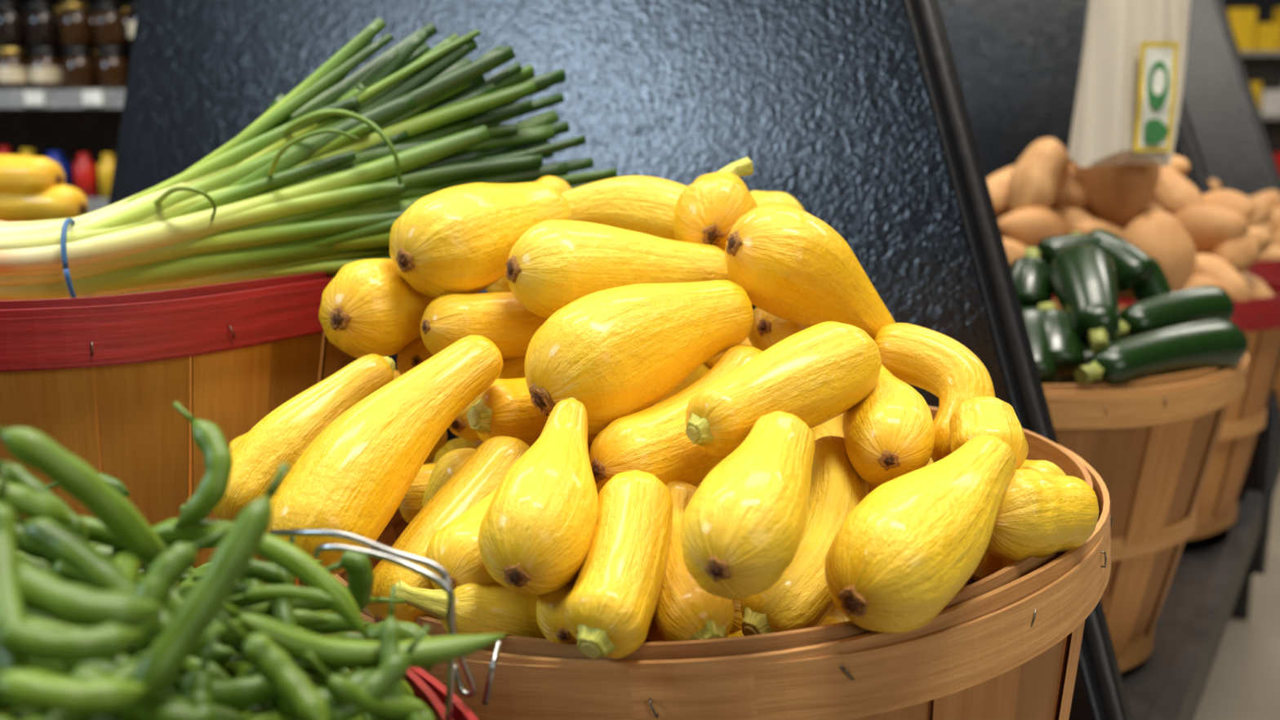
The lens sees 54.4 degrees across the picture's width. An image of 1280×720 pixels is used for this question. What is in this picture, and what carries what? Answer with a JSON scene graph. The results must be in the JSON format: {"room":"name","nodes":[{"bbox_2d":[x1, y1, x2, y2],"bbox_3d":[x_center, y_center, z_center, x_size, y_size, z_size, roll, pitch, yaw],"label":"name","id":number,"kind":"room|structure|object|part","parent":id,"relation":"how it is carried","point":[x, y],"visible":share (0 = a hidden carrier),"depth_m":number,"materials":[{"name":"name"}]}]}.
{"room":"supermarket","nodes":[
{"label":"supermarket","id":0,"kind":"room"},
{"bbox_2d":[1193,477,1279,719],"bbox_3d":[1.000,0.684,4.182,10.000,0.100,14.000,0,10,0],"label":"floor","id":1,"kind":"structure","parent":0,"point":[1243,682],"depth_m":3.28,"materials":[{"name":"concrete"}]},
{"bbox_2d":[0,0,138,213],"bbox_3d":[-2.075,-0.318,3.244,2.690,2.200,0.539,0,10,0],"label":"shelving unit","id":2,"kind":"object","parent":1,"relation":"on","point":[64,64],"visible":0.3,"depth_m":2.95,"materials":[{"name":"grey metal"}]},
{"bbox_2d":[1120,490,1263,719],"bbox_3d":[-0.064,0.566,2.106,1.855,0.855,1.320,6,12,30],"label":"display stand","id":3,"kind":"object","parent":1,"relation":"on","point":[1191,624],"visible":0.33,"depth_m":1.61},
{"bbox_2d":[107,0,1133,719],"bbox_3d":[-0.119,-0.188,1.347,1.336,1.409,0.420,6,12,30],"label":"board","id":4,"kind":"object","parent":3,"relation":"attached to","point":[855,111],"visible":0.34,"depth_m":1.19,"materials":[{"name":"black laminate"}]},
{"bbox_3d":[0.275,-0.151,1.137,0.083,1.409,0.606,-4,11,-20],"label":"edge trim","id":5,"kind":"part","parent":4,"relation":"part of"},
{"bbox_2d":[1042,299,1248,671],"bbox_3d":[0.449,0.148,1.531,0.516,0.394,0.517,4,11,22],"label":"basket","id":6,"kind":"object","parent":3,"relation":"on","point":[1152,442],"visible":0.27,"depth_m":1.32,"materials":[{"name":"brown wood"}]},
{"bbox_2d":[1010,227,1248,385],"bbox_3d":[0.454,-0.037,1.467,0.379,0.228,0.443,-3,11,-18],"label":"zucchini","id":7,"kind":"object","parent":6,"relation":"in","point":[1166,331],"visible":0.47,"depth_m":1.32,"materials":[{"name":"green food"}]},
{"bbox_2d":[1052,277,1279,540],"bbox_3d":[0.769,0.056,2.020,0.518,0.373,0.518,-4,11,-23],"label":"basket","id":8,"kind":"object","parent":3,"relation":"on","point":[1245,418],"visible":0.14,"depth_m":1.84,"materials":[{"name":"brown wood"}]},
{"bbox_2d":[986,137,1275,302],"bbox_3d":[0.762,-0.202,1.946,0.464,0.338,0.479,3,10,17],"label":"sweet potatoes","id":9,"kind":"object","parent":8,"relation":"in","point":[1197,239],"visible":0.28,"depth_m":1.83,"materials":[{"name":"beige food"}]},
{"bbox_2d":[1226,7,1279,172],"bbox_3d":[3.668,-1.228,8.420,3.336,2.194,0.690,0,10,0],"label":"shelving unit","id":10,"kind":"object","parent":1,"relation":"on","point":[1258,44],"visible":0.03,"depth_m":8.02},
{"bbox_3d":[3.600,-1.090,8.444,3.200,1.915,0.690,0,10,0],"label":"shelf frame","id":11,"kind":"part","parent":10,"relation":"part of","materials":[{"name":"grey metal"}]},
{"bbox_2d":[1230,436,1279,621],"bbox_3d":[0.701,0.344,3.359,1.855,0.855,1.430,6,12,30],"label":"display stand","id":12,"kind":"object","parent":1,"relation":"on","point":[1241,610],"visible":0.04,"depth_m":3.55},
{"bbox_2d":[937,0,1279,576],"bbox_3d":[0.617,-0.401,2.554,1.336,1.409,0.420,6,12,30],"label":"board","id":13,"kind":"object","parent":12,"relation":"attached to","point":[1017,62],"visible":0.21,"depth_m":2.45,"materials":[{"name":"black laminate"}]},
{"bbox_2d":[1068,0,1190,167],"bbox_3d":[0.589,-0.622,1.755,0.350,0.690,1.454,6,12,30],"label":"bag","id":14,"kind":"object","parent":13,"relation":"hanging from","point":[1131,86],"visible":1,"depth_m":1.74,"materials":[{"name":"beige plastic"}]},
{"bbox_3d":[1.012,-0.364,2.345,0.083,1.409,0.606,-4,11,-20],"label":"edge trim","id":15,"kind":"part","parent":13,"relation":"part of","materials":[{"name":"black"}]},
{"bbox_2d":[1182,0,1279,196],"bbox_3d":[1.410,-0.630,3.854,1.336,1.409,0.420,6,12,30],"label":"board","id":16,"kind":"object","parent":12,"relation":"attached to","point":[1234,147],"visible":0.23,"depth_m":3.66,"materials":[{"name":"black laminate"}]},
{"bbox_3d":[1.805,-0.593,3.645,0.083,1.409,0.606,-4,11,-20],"label":"edge trim","id":17,"kind":"part","parent":16,"relation":"part of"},
{"bbox_2d":[1246,260,1279,406],"bbox_3d":[1.250,-0.060,2.793,0.518,0.373,0.515,-4,11,-23],"label":"basket","id":18,"kind":"object","parent":12,"relation":"on","point":[1265,269],"visible":0.02,"depth_m":2.51,"materials":[{"name":"brown wood"}]},
{"bbox_2d":[1208,178,1279,261],"bbox_3d":[1.264,-0.284,2.730,0.434,0.229,0.406,9,13,41],"label":"sweet potatoes","id":19,"kind":"object","parent":18,"relation":"in","point":[1266,217],"visible":0.12,"depth_m":2.60,"materials":[{"name":"food"}]},
{"bbox_3d":[-0.819,0.784,0.869,2.306,0.855,2.147,0,10,0],"label":"display stand","id":20,"kind":"object","parent":1,"relation":"on","visible":0},
{"bbox_2d":[0,271,358,587],"bbox_3d":[-0.481,0.102,1.065,0.517,0.373,0.516,-1,10,-6],"label":"basket","id":21,"kind":"object","parent":20,"relation":"on","point":[102,378],"visible":0.29,"depth_m":0.86,"materials":[{"name":"brown wood"}]},
{"bbox_2d":[0,17,639,300],"bbox_3d":[-0.259,-0.159,1.010,0.630,0.236,0.191,-3,10,-15],"label":"onions","id":22,"kind":"object","parent":21,"relation":"in","point":[320,181],"visible":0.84,"depth_m":0.96,"materials":[{"name":"green plant"}]},
{"bbox_2d":[0,528,502,719],"bbox_3d":[-0.299,0.305,0.430,0.516,0.447,0.517,0,10,0],"label":"basket","id":23,"kind":"object","parent":20,"relation":"on","point":[426,688],"depth_m":0.50,"materials":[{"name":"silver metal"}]},
{"bbox_2d":[0,401,505,719],"bbox_3d":[-0.297,0.109,0.398,0.500,0.182,0.502,3,10,15],"label":"beans","id":24,"kind":"object","parent":23,"relation":"in","point":[110,615],"visible":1,"depth_m":0.41,"materials":[{"name":"green food"}]},
{"bbox_3d":[-0.106,0.108,0.505,0.094,0.085,0.046,0,10,0],"label":"basket wire handle","id":25,"kind":"part","parent":23,"relation":"part of","materials":[{"name":"silver metal"}]},
{"bbox_2d":[306,406,1112,719],"bbox_3d":[0.041,0.261,0.863,0.517,0.408,0.518,5,11,24],"label":"basket","id":26,"kind":"object","parent":20,"relation":"on","point":[1006,646],"visible":0.41,"depth_m":0.60,"materials":[{"name":"brown wood"}]},
{"bbox_2d":[212,156,1098,658],"bbox_3d":[-0.007,0.033,0.779,0.532,0.306,0.482,0,10,0],"label":"squash","id":27,"kind":"object","parent":26,"relation":"in","point":[642,453],"visible":0.94,"depth_m":0.68,"materials":[{"name":"yellow food"}]},
{"bbox_3d":[-0.977,0.026,1.527,0.516,0.373,0.517,-8,13,-39],"label":"basket","id":28,"kind":"object","parent":20,"relation":"on","visible":0},
{"bbox_2d":[0,154,88,221],"bbox_3d":[-0.945,-0.165,1.495,0.492,0.162,0.431,-5,11,-28],"label":"squash","id":29,"kind":"object","parent":28,"relation":"in","point":[32,188],"visible":0.79,"depth_m":1.41,"materials":[{"name":"yellow food"}]},
{"bbox_2d":[1222,0,1279,23],"bbox_3d":[1.000,-2.657,10.752,10.000,4.200,0.100,0,10,0],"label":"wall","id":30,"kind":"structure","parent":0,"point":[1264,12],"depth_m":10.64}
]}

